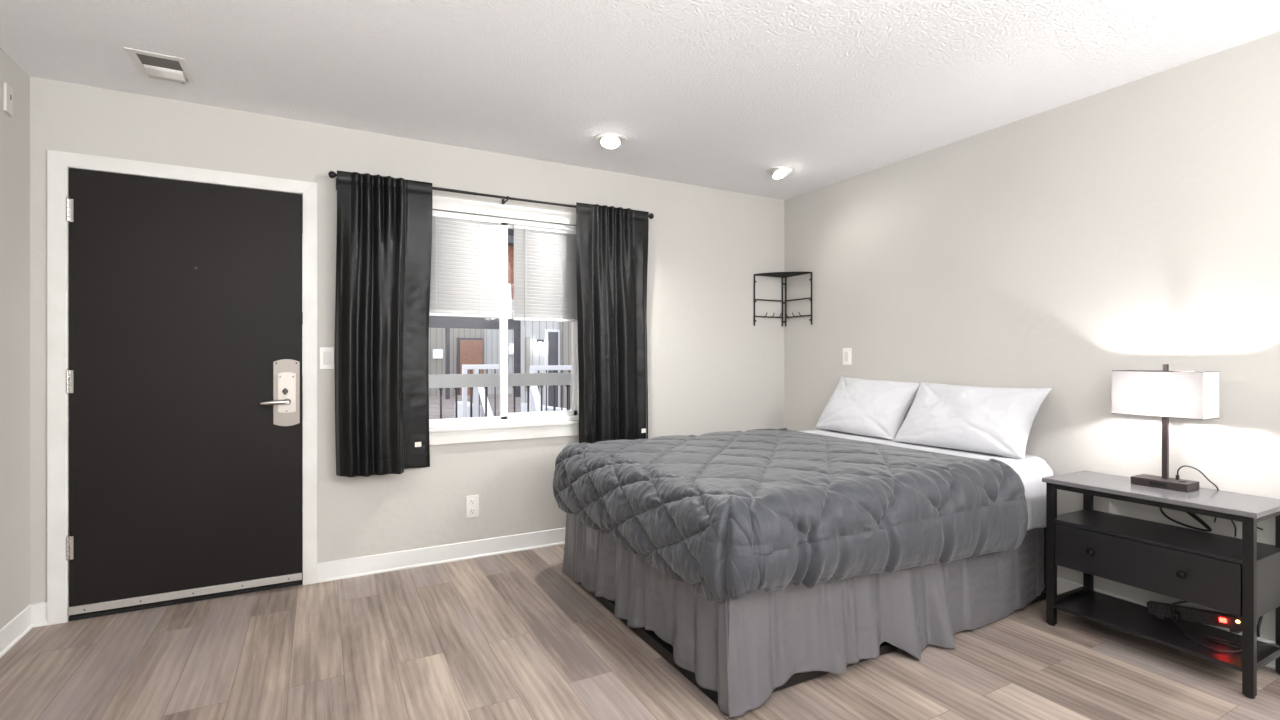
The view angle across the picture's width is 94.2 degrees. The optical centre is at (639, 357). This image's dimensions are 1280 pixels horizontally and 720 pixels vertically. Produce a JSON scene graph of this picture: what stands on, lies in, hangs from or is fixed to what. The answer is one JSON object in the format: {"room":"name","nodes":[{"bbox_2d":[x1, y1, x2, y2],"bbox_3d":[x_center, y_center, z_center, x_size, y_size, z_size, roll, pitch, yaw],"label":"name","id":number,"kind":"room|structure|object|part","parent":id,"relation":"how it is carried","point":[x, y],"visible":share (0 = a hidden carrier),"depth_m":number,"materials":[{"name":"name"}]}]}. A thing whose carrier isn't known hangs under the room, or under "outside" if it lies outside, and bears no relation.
{"room":"motel room","nodes":[
{"label":"motel room","id":0,"kind":"room"},
{"bbox_2d":[0,48,29,628],"bbox_3d":[-1.284,-0.028,-0.106,0.100,2.440,6.430,0,0,-28],"label":"wall","id":1,"kind":"structure","parent":0,"point":[15,129],"depth_m":2.48,"materials":[{"name":"paint"}]},
{"bbox_2d":[3,82,12,115],"bbox_3d":[-2.591,-1.060,2.442,0.011,0.115,0.065,0,0,-28],"label":"thermostat","id":2,"kind":"object","parent":1,"relation":"attached to","point":[7,90],"visible":1,"depth_m":2.43,"materials":[{"name":"grey plastic"}]},
{"bbox_2d":[0,604,32,657],"bbox_3d":[-1.227,1.141,-0.092,0.013,0.102,6.200,0,0,-28],"label":"baseboard","id":3,"kind":"structure","parent":1,"relation":"attached to","point":[20,625],"depth_m":2.49,"materials":[{"name":"white paint"}]},
{"bbox_2d":[30,76,783,603],"bbox_3d":[-0.812,-0.028,3.725,4.561,2.440,0.130,0,0,-28],"label":"wall","id":4,"kind":"structure","parent":0,"point":[710,369],"depth_m":3.51,"materials":[{"name":"paint"}]},
{"bbox_2d":[47,150,316,625],"bbox_3d":[-2.208,0.132,2.964,1.058,2.120,0.148,0,0,-28],"label":"door frame","id":5,"kind":"structure","parent":4,"relation":"attached to","point":[59,163],"depth_m":2.68,"materials":[{"name":"white paint"}]},
{"bbox_2d":[65,168,301,615],"bbox_3d":[-2.177,0.155,2.895,0.928,2.029,0.114,0,0,-28],"label":"door","id":6,"kind":"structure","parent":4,"relation":"in","point":[183,385],"depth_m":2.88,"materials":[{"name":"brown paint"}]},
{"bbox_3d":[-1.856,0.226,3.033,0.130,0.034,0.052,0,0,-28],"label":"lever handle","id":7,"kind":"part","parent":6,"relation":"part of","materials":[{"name":"silver metal"}]},
{"bbox_3d":[-1.835,0.180,3.090,0.117,0.348,0.006,0,0,-28],"label":"lock plate","id":8,"kind":"part","parent":6,"relation":"part of","materials":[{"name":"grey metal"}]},
{"bbox_3d":[-1.829,0.179,3.083,0.079,0.210,0.014,0,0,-28],"label":"plate","id":9,"kind":"part","parent":6,"relation":"part of","materials":[{"name":"silver metal"}]},
{"bbox_2d":[31,527,565,627],"bbox_3d":[-0.778,1.141,3.662,4.361,0.102,0.013,0,0,-28],"label":"baseboard","id":10,"kind":"structure","parent":4,"relation":"attached to","point":[406,559],"depth_m":3.41,"materials":[{"name":"white paint"}]},
{"bbox_2d":[320,347,333,368],"bbox_3d":[-1.673,0.001,3.181,0.068,0.117,0.012,0,0,-28],"label":"light switch","id":11,"kind":"object","parent":4,"relation":"attached to","point":[326,353],"visible":1,"depth_m":3.18,"materials":[{"name":"white plastic"}]},
{"bbox_2d":[466,495,478,517],"bbox_3d":[-0.997,0.884,3.546,0.074,0.130,0.010,0,0,-28],"label":"wall outlet","id":12,"kind":"object","parent":4,"relation":"attached to","point":[472,502],"visible":1,"depth_m":3.54,"materials":[{"name":"white plastic"}]},
{"bbox_2d":[328,171,653,218],"bbox_3d":[-0.785,-0.942,3.598,1.949,0.071,0.119,0,0,-28],"label":"curtain rod","id":13,"kind":"object","parent":4,"relation":"attached to","point":[332,174],"visible":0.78,"depth_m":3.51,"materials":[{"name":"black metal"}]},
{"bbox_2d":[335,170,432,476],"bbox_3d":[-1.375,-0.181,3.215,0.487,1.605,0.161,0,0,-28],"label":"curtain","id":14,"kind":"object","parent":13,"relation":"hanging from","point":[384,245],"visible":1,"depth_m":3.17,"materials":[{"name":"black fabric"}]},
{"bbox_2d":[576,202,648,443],"bbox_3d":[-0.158,-0.187,3.865,0.542,1.592,0.070,0,0,-32],"label":"curtain","id":15,"kind":"object","parent":13,"relation":"hanging from","point":[612,242],"visible":0.96,"depth_m":3.84,"materials":[{"name":"black fabric"}]},
{"bbox_2d":[429,196,578,444],"bbox_3d":[-0.843,-0.217,3.674,1.115,1.438,0.130,0,0,-28],"label":"window","id":16,"kind":"structure","parent":4,"relation":"in","point":[504,417],"depth_m":3.66,"materials":[{"name":"white plastic"}]},
{"bbox_2d":[429,212,500,317],"bbox_3d":[-1.054,-0.544,3.521,0.460,0.600,0.025,0,0,-28],"label":"window blind","id":17,"kind":"object","parent":16,"relation":"attached to","point":[465,253],"visible":0.73,"depth_m":3.53,"materials":[{"name":"white plastic"}]},
{"bbox_3d":[-1.178,-0.539,3.441,0.002,0.559,0.002,0,0,-28],"label":"ladder cord","id":18,"kind":"part","parent":17,"relation":"part of","materials":[{"name":"white fabric"}]},
{"bbox_3d":[-1.054,-0.253,3.522,0.460,0.017,0.022,0,0,-28],"label":"rail","id":19,"kind":"part","parent":17,"relation":"part of","materials":[{"name":"white plastic"}]},
{"bbox_3d":[-1.051,-0.227,3.560,0.518,1.242,0.034,0,0,-28],"label":"sash","id":20,"kind":"part","parent":16,"relation":"part of","materials":[{"name":"white plastic"}]},
{"bbox_3d":[-0.646,-0.227,3.823,0.513,1.242,0.034,0,0,-28],"label":"sash","id":21,"kind":"part","parent":16,"relation":"part of","materials":[{"name":"white plastic"}]},
{"bbox_2d":[513,225,576,325],"bbox_3d":[-0.598,-0.517,3.807,0.430,0.633,0.032,0,0,-28],"label":"window blind","id":22,"kind":"object","parent":16,"relation":"attached to","point":[544,261],"visible":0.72,"depth_m":3.81,"materials":[{"name":"white plastic"}]},
{"bbox_3d":[-0.599,-0.244,3.811,0.430,0.017,0.022,0,0,-28],"label":"rail","id":23,"kind":"part","parent":22,"relation":"part of","materials":[{"name":"white plastic"}]},
{"bbox_2d":[754,271,811,325],"bbox_3d":[1.075,-0.445,4.484,0.311,0.393,0.311,0,0,-28],"label":"corner shelf","id":24,"kind":"object","parent":4,"relation":"attached to","point":[782,275],"visible":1,"depth_m":4.54,"materials":[{"name":"black metal"}]},
{"bbox_3d":[0.878,-0.442,4.541,0.012,0.388,0.024,0,0,-28],"label":"post","id":25,"kind":"part","parent":24,"relation":"part of","materials":[{"name":"black metal"}]},
{"bbox_3d":[1.122,-0.442,4.673,0.012,0.388,0.024,0,0,-28],"label":"post","id":26,"kind":"part","parent":24,"relation":"part of","materials":[{"name":"black metal"}]},
{"bbox_3d":[1.139,-0.442,4.668,0.024,0.388,0.012,0,0,-28],"label":"post","id":27,"kind":"part","parent":24,"relation":"part of","materials":[{"name":"black metal"}]},
{"bbox_3d":[1.270,-0.442,4.423,0.024,0.388,0.012,0,0,-28],"label":"post","id":28,"kind":"part","parent":24,"relation":"part of","materials":[{"name":"black metal"}]},
{"bbox_2d":[302,200,513,235],"bbox_3d":[0.515,-1.203,5.376,22.000,0.210,1.519,0,0,-28],"label":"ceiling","id":29,"kind":"structure","parent":0,"point":[510,231],"depth_m":5.16,"materials":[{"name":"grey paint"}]},
{"bbox_2d":[0,0,1279,199],"bbox_3d":[0.680,-1.278,0.951,4.561,0.060,6.430,0,0,-28],"label":"ceiling","id":30,"kind":"structure","parent":0,"point":[716,94],"depth_m":2.52,"materials":[{"name":"white paint"}]},
{"bbox_2d":[124,47,194,83],"bbox_3d":[-2.044,-1.234,2.542,0.196,0.028,0.246,0,0,-28],"label":"ceiling vent","id":31,"kind":"object","parent":30,"relation":"in","point":[153,65],"visible":1,"depth_m":2.53,"materials":[{"name":"white metal"}]},
{"bbox_2d":[136,53,182,70],"bbox_3d":[-2.020,-1.245,2.505,0.140,0.004,0.098,0,0,-28],"label":"grille","id":32,"kind":"object","parent":31,"relation":"attached to","point":[149,61],"depth_m":2.50,"materials":[{"name":"grey metal"}]},
{"bbox_2d":[594,132,626,148],"bbox_3d":[-0.168,-1.232,3.384,0.184,0.062,0.184,0,0,-28],"label":"recessed light","id":33,"kind":"object","parent":30,"relation":"in","point":[609,140],"visible":1,"depth_m":3.35,"materials":[{"name":"white plastic"}]},
{"bbox_2d":[765,166,793,178],"bbox_3d":[0.927,-1.233,3.956,0.184,0.071,0.184,0,0,-28],"label":"recessed light","id":34,"kind":"object","parent":30,"relation":"in","point":[780,171],"visible":0.98,"depth_m":3.92,"materials":[{"name":"white plastic"}]},
{"bbox_2d":[0,544,1279,719],"bbox_3d":[0.680,1.222,0.951,4.561,0.060,6.430,0,0,-28],"label":"floor","id":35,"kind":"structure","parent":0,"point":[506,636],"depth_m":2.27,"materials":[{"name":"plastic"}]},
{"bbox_2d":[68,573,302,620],"bbox_3d":[-2.212,1.183,2.970,0.925,0.018,0.134,0,0,-28],"label":"threshold","id":36,"kind":"object","parent":35,"relation":"on","point":[193,599],"visible":0.46,"depth_m":2.89,"materials":[{"name":"black"}]},
{"bbox_2d":[571,458,1045,704],"bbox_3d":[0.831,0.845,3.105,2.004,0.695,1.426,0,0,-28],"label":"bed","id":37,"kind":"object","parent":35,"relation":"on","point":[661,647],"visible":0.03,"depth_m":2.38,"materials":[{"name":"grey fabric"}]},
{"bbox_2d":[553,428,1027,601],"bbox_3d":[0.588,0.649,2.977,1.654,0.406,1.709,0,0,-28],"label":"comforter","id":38,"kind":"object","parent":37,"relation":"on","point":[736,514],"visible":1,"depth_m":2.33,"materials":[{"name":"grey fabric"}]},
{"bbox_2d":[562,513,1043,717],"bbox_3d":[0.785,0.954,3.027,1.949,0.465,1.535,0,0,-28],"label":"bed skirt","id":39,"kind":"object","parent":37,"relation":"hanging from","point":[746,648],"visible":0.73,"depth_m":2.31,"materials":[{"name":"grey fabric"}]},
{"bbox_3d":[0.831,1.169,3.105,2.004,0.045,1.426,0,0,-28],"label":"frame","id":40,"kind":"part","parent":37,"relation":"part of","materials":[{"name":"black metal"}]},
{"bbox_2d":[799,429,1053,529],"bbox_3d":[1.345,0.662,3.369,0.842,0.353,1.448,0,0,-28],"label":"sheet","id":41,"kind":"object","parent":37,"relation":"on","point":[1031,469],"visible":0.29,"depth_m":2.89,"materials":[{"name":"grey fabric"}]},
{"bbox_2d":[815,376,919,439],"bbox_3d":[1.439,0.303,3.818,0.288,0.353,0.689,0,0,-28],"label":"pillow","id":42,"kind":"object","parent":41,"relation":"on","point":[873,408],"visible":0.98,"depth_m":3.71,"materials":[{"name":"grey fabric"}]},
{"bbox_2d":[893,382,1051,458],"bbox_3d":[1.748,0.312,3.201,0.291,0.336,0.729,0,0,-28],"label":"pillow","id":43,"kind":"object","parent":41,"relation":"on","point":[990,420],"visible":1,"depth_m":3.08,"materials":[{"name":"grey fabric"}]},
{"bbox_2d":[1042,471,1279,698],"bbox_3d":[2.122,0.865,2.445,0.380,0.655,0.696,0,0,-28],"label":"nightstand","id":44,"kind":"object","parent":35,"relation":"on","point":[1231,575],"depth_m":2.34,"materials":[{"name":"grey laminate"}]},
{"bbox_3d":[1.838,0.870,2.656,0.030,0.629,0.030,0,0,-28],"label":"leg","id":45,"kind":"part","parent":44,"relation":"part of","materials":[{"name":"black wood"}]},
{"bbox_3d":[1.976,1.083,2.731,0.283,0.018,0.022,0,0,-28],"label":"rail","id":46,"kind":"part","parent":44,"relation":"part of","materials":[{"name":"black wood"}]},
{"bbox_3d":[2.114,0.870,2.805,0.030,0.629,0.030,0,0,-28],"label":"leg","id":47,"kind":"part","parent":44,"relation":"part of","materials":[{"name":"black wood"}]},
{"bbox_3d":[1.895,0.814,2.501,0.034,0.030,0.030,0,0,-28],"label":"knob","id":48,"kind":"part","parent":44,"relation":"part of","materials":[{"name":"black metal"}]},
{"bbox_3d":[1.993,0.824,2.377,0.022,0.184,0.603,0,0,-28],"label":"drawer","id":49,"kind":"part","parent":44,"relation":"part of","materials":[{"name":"black laminate"}]},
{"bbox_3d":[2.128,0.546,2.448,0.367,0.018,0.696,0,0,-28],"label":"panel","id":50,"kind":"part","parent":44,"relation":"part of","materials":[{"name":"grey laminate"}]},
{"bbox_2d":[1112,364,1219,491],"bbox_3d":[2.182,0.281,2.481,0.153,0.510,0.305,0,0,-28],"label":"table lamp","id":51,"kind":"object","parent":44,"relation":"on","point":[1166,394],"visible":1,"depth_m":2.44,"materials":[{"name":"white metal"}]},
{"bbox_3d":[2.139,0.520,2.457,0.002,0.017,0.058,0,0,-28],"label":"port panel","id":52,"kind":"part","parent":51,"relation":"part of","materials":[{"name":"black"}]},
{"bbox_3d":[2.182,0.147,2.481,0.150,0.185,0.302,0,0,-28],"label":"lamp shade","id":53,"kind":"part","parent":51,"relation":"part of","materials":[{"name":"fabric"}]},
{"bbox_2d":[1176,465,1218,521],"bbox_3d":[2.289,0.557,2.438,0.146,0.230,0.035,0,0,19],"label":"charging cable","id":54,"kind":"object","parent":51,"relation":"attached to","point":[1177,475],"visible":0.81,"depth_m":2.43,"materials":[{"name":"black plastic"}]},
{"bbox_2d":[1054,509,1279,563],"bbox_3d":[2.129,0.721,2.448,0.337,0.014,0.664,0,0,-28],"label":"shelf","id":55,"kind":"object","parent":44,"relation":"attached to","point":[1206,546],"depth_m":2.38,"materials":[{"name":"black laminate"}]},
{"bbox_2d":[1054,591,1279,671],"bbox_3d":[2.128,1.101,2.448,0.335,0.014,0.656,0,0,-28],"label":"shelf","id":56,"kind":"object","parent":44,"relation":"attached to","point":[1126,616],"depth_m":2.42,"materials":[{"name":"black laminate"}]},
{"bbox_2d":[1172,601,1189,606],"bbox_3d":[2.291,0.955,2.396,0.239,0.129,0.016,0,0,24],"label":"cord","id":57,"kind":"object","parent":44,"relation":"attached to","point":[1173,604],"visible":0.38,"depth_m":2.43,"materials":[{"name":"black plastic"}]},
{"bbox_3d":[2.037,0.814,2.237,0.034,0.030,0.030,0,0,-28],"label":"knob","id":58,"kind":"part","parent":44,"relation":"part of","materials":[{"name":"black metal"}]},
{"bbox_2d":[1159,507,1211,531],"bbox_3d":[2.296,0.630,2.504,0.023,0.161,0.183,0,0,-20],"label":"lamp cord","id":59,"kind":"object","parent":44,"relation":"on","point":[1193,515],"visible":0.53,"depth_m":2.47,"materials":[{"name":"black plastic"}]},
{"bbox_3d":[2.237,1.040,2.394,0.048,0.102,0.316,0,0,-28],"label":"power strip","id":60,"kind":"part","parent":44,"relation":"part of","materials":[{"name":"black plastic"}]},
{"bbox_2d":[1171,606,1241,652],"bbox_3d":[2.181,1.055,2.308,0.147,0.074,0.237,0,0,-28],"label":"cord","id":61,"kind":"object","parent":44,"relation":"attached to","point":[1174,615],"visible":0.84,"depth_m":2.35,"materials":[{"name":"black plastic"}]},
{"bbox_2d":[1219,618,1226,622],"bbox_3d":[2.261,1.017,2.308,0.008,0.016,0.020,0,-9,-28],"label":"light","id":62,"kind":"object","parent":44,"relation":"attached to","point":[1221,620],"depth_m":2.30,"materials":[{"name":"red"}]},
{"bbox_3d":[2.142,0.870,2.091,0.030,0.629,0.030,0,0,-28],"label":"leg","id":63,"kind":"part","parent":44,"relation":"part of","materials":[{"name":"black wood"}]},
{"bbox_3d":[2.280,1.083,2.165,0.283,0.018,0.022,0,0,-28],"label":"rail","id":64,"kind":"part","parent":44,"relation":"part of","materials":[{"name":"black wood"}]},
{"bbox_3d":[2.418,0.870,2.239,0.030,0.629,0.030,0,0,-28],"label":"leg","id":65,"kind":"part","parent":44,"relation":"part of","materials":[{"name":"black wood"}]},
{"bbox_2d":[784,31,1279,641],"bbox_3d":[2.645,-0.028,2.007,0.100,2.440,6.430,0,0,-28],"label":"wall","id":66,"kind":"structure","parent":0,"point":[1135,225],"depth_m":2.85,"materials":[{"name":"paint"}]},
{"bbox_2d":[843,348,851,364],"bbox_3d":[1.437,-0.011,4.134,0.012,0.117,0.076,0,0,-28],"label":"wall plate","id":67,"kind":"object","parent":66,"relation":"attached to","point":[847,352],"visible":1,"depth_m":4.12,"materials":[{"name":"white plastic"}]},
{"bbox_2d":[1057,577,1274,668],"bbox_3d":[2.602,1.141,1.967,0.013,0.102,6.200,0,0,-28],"label":"baseboard","id":68,"kind":"structure","parent":66,"relation":"attached to","point":[1063,585],"depth_m":2.76,"materials":[{"name":"white paint"}]},
{"bbox_2d":[1257,615,1263,636],"bbox_3d":[2.480,1.056,2.094,0.101,0.255,0.442,0,0,-28],"label":"cord","id":69,"kind":"object","parent":66,"relation":"attached to","point":[1261,617],"visible":0.55,"depth_m":2.28,"materials":[{"name":"black plastic"}]},
{"bbox_2d":[1204,636,1279,650],"bbox_3d":[2.447,1.126,2.091,0.673,0.130,0.086,0,0,45],"label":"coiled cord","id":70,"kind":"object","parent":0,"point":[1207,637],"visible":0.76,"depth_m":2.26,"materials":[{"name":"black plastic"}]},
{"label":"outside","id":71,"kind":"structure","parent":0,"visible":0},
{"bbox_2d":[302,391,571,520],"bbox_3d":[-4.092,1.442,23.443,45.000,0.200,34.830,0,0,-28],"label":"ground","id":72,"kind":"structure","parent":71,"point":[448,405],"depth_m":16.46,"materials":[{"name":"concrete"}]},
{"bbox_2d":[302,215,520,395],"bbox_3d":[-3.595,-2.431,24.869,19.481,7.546,3.590,0,0,-28],"label":"building","id":73,"kind":"structure","parent":72,"relation":"on","point":[467,346],"depth_m":21.59,"materials":[{"name":"grey"}]},
{"bbox_2d":[433,349,442,358],"bbox_3d":[-7.144,-0.142,21.036,0.340,0.340,0.180,0,0,-28],"label":"wall lamp","id":74,"kind":"object","parent":73,"relation":"attached to","point":[437,353],"depth_m":20.99,"materials":[{"name":"white"}]},
{"bbox_3d":[-6.177,0.306,21.611,0.923,2.072,0.078,0,0,-28],"label":"door frame","id":75,"kind":"part","parent":73,"relation":"part of","materials":[{"name":"grey paint"}]},
{"bbox_3d":[-6.114,0.346,21.578,0.803,1.992,0.040,0,0,-28],"label":"door","id":76,"kind":"part","parent":73,"relation":"part of","materials":[{"name":"brown wood"}]},
{"bbox_2d":[508,343,513,354],"bbox_3d":[-4.827,-0.338,22.248,0.200,0.440,0.140,0,0,-28],"label":"wall lamp","id":77,"kind":"object","parent":73,"relation":"attached to","point":[510,345],"depth_m":22.19,"materials":[{"name":"white"}]},
{"bbox_2d":[302,312,520,398],"bbox_3d":[-7.104,0.003,18.889,6.961,2.678,0.240,0,0,-28],"label":"posts","id":78,"kind":"object","parent":72,"relation":"on","point":[447,323],"visible":0.48,"depth_m":19.61,"materials":[{"name":"grey paint"}]},
{"bbox_3d":[-6.255,0.085,19.345,0.113,2.515,0.160,0,0,-28],"label":"post","id":79,"kind":"part","parent":78,"relation":"part of","materials":[{"name":"grey paint"}]},
{"bbox_3d":[-4.170,0.085,20.466,0.299,2.515,0.160,0,0,-28],"label":"post","id":80,"kind":"part","parent":78,"relation":"part of","materials":[{"name":"grey paint"}]},
{"bbox_2d":[457,401,480,417],"bbox_3d":[-3.132,1.082,10.806,0.225,0.520,1.200,0,0,-28],"label":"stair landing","id":81,"kind":"structure","parent":72,"relation":"on","point":[459,403],"depth_m":10.74,"materials":[{"name":"white"}]},
{"bbox_2d":[462,364,498,417],"bbox_3d":[-2.190,0.727,9.066,0.691,1.231,2.508,0,0,-24],"label":"stair railing","id":82,"kind":"object","parent":72,"relation":"on","point":[478,392],"visible":0.52,"depth_m":10.03,"materials":[{"name":"white"}]},
{"bbox_3d":[-2.947,0.761,9.997,0.070,1.161,0.090,0,0,-28],"label":"post","id":83,"kind":"part","parent":82,"relation":"part of","materials":[{"name":"white wood"}]},
{"bbox_3d":[-2.780,0.761,10.086,0.070,1.161,0.090,0,0,-28],"label":"post","id":84,"kind":"part","parent":82,"relation":"part of","materials":[{"name":"white wood"}]},
{"bbox_3d":[-2.675,0.151,10.143,0.686,0.080,0.100,0,0,-28],"label":"rail","id":85,"kind":"part","parent":82,"relation":"part of","materials":[{"name":"white wood"}]},
{"bbox_3d":[-2.315,0.669,8.917,0.110,0.503,2.352,0,0,-19],"label":"handrail","id":86,"kind":"part","parent":82,"relation":"part of","materials":[{"name":"white"}]},
{"bbox_2d":[521,302,571,406],"bbox_3d":[-1.572,-0.333,16.800,3.526,3.350,0.520,0,0,-28],"label":"building","id":87,"kind":"structure","parent":72,"relation":"on","point":[542,342],"depth_m":16.19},
{"bbox_2d":[537,339,543,347],"bbox_3d":[-2.693,-0.387,16.026,0.168,0.220,0.220,0,0,-28],"label":"wall lamp","id":88,"kind":"object","parent":87,"relation":"attached to","point":[540,342],"depth_m":15.97,"materials":[{"name":"white"}]},
{"bbox_3d":[-2.403,0.281,16.272,0.424,2.122,0.058,0,0,-28],"label":"door frame","id":89,"kind":"part","parent":87,"relation":"part of","materials":[{"name":"white"}]},
{"bbox_3d":[-2.369,0.316,16.240,0.274,2.052,0.030,0,0,-28],"label":"door","id":90,"kind":"part","parent":87,"relation":"part of","materials":[{"name":"grey paint"}]},
{"bbox_2d":[521,403,571,411],"bbox_3d":[-1.121,1.109,11.546,2.008,0.467,1.400,0,0,-28],"label":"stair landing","id":91,"kind":"structure","parent":72,"relation":"on","point":[523,405],"depth_m":11.38,"materials":[{"name":"white"}]},
{"bbox_2d":[530,365,571,411],"bbox_3d":[-1.255,0.734,9.444,1.461,1.215,3.645,0,0,19],"label":"stair railing","id":92,"kind":"object","parent":72,"relation":"on","point":[535,398],"visible":0.27,"depth_m":9.92,"materials":[{"name":"white"}]},
{"bbox_3d":[-1.795,0.769,9.935,0.070,1.145,0.090,0,0,-28],"label":"post","id":93,"kind":"part","parent":92,"relation":"part of","materials":[{"name":"white wood"}]},
{"bbox_3d":[-1.488,0.624,8.681,0.110,0.530,2.396,0,0,-14],"label":"handrail","id":94,"kind":"part","parent":92,"relation":"part of","materials":[{"name":"white"}]},
{"bbox_3d":[-0.913,0.167,10.409,2.073,0.080,0.100,0,0,-28],"label":"rail","id":95,"kind":"part","parent":92,"relation":"part of","materials":[{"name":"white wood"}]},
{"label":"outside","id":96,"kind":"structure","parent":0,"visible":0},
{"bbox_2d":[302,521,302,572],"bbox_3d":[0.536,1.312,5.336,22.000,0.160,1.429,0,0,-28],"label":"floor","id":97,"kind":"structure","parent":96,"point":[302,521],"depth_m":3.88,"materials":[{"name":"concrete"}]},
{"bbox_2d":[302,373,571,511],"bbox_3d":[-0.851,0.683,5.277,8.500,1.098,0.090,0,0,-28],"label":"walkway railing","id":98,"kind":"object","parent":97,"relation":"on","point":[440,381],"visible":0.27,"depth_m":5.04,"materials":[{"name":"white"}]}
]}

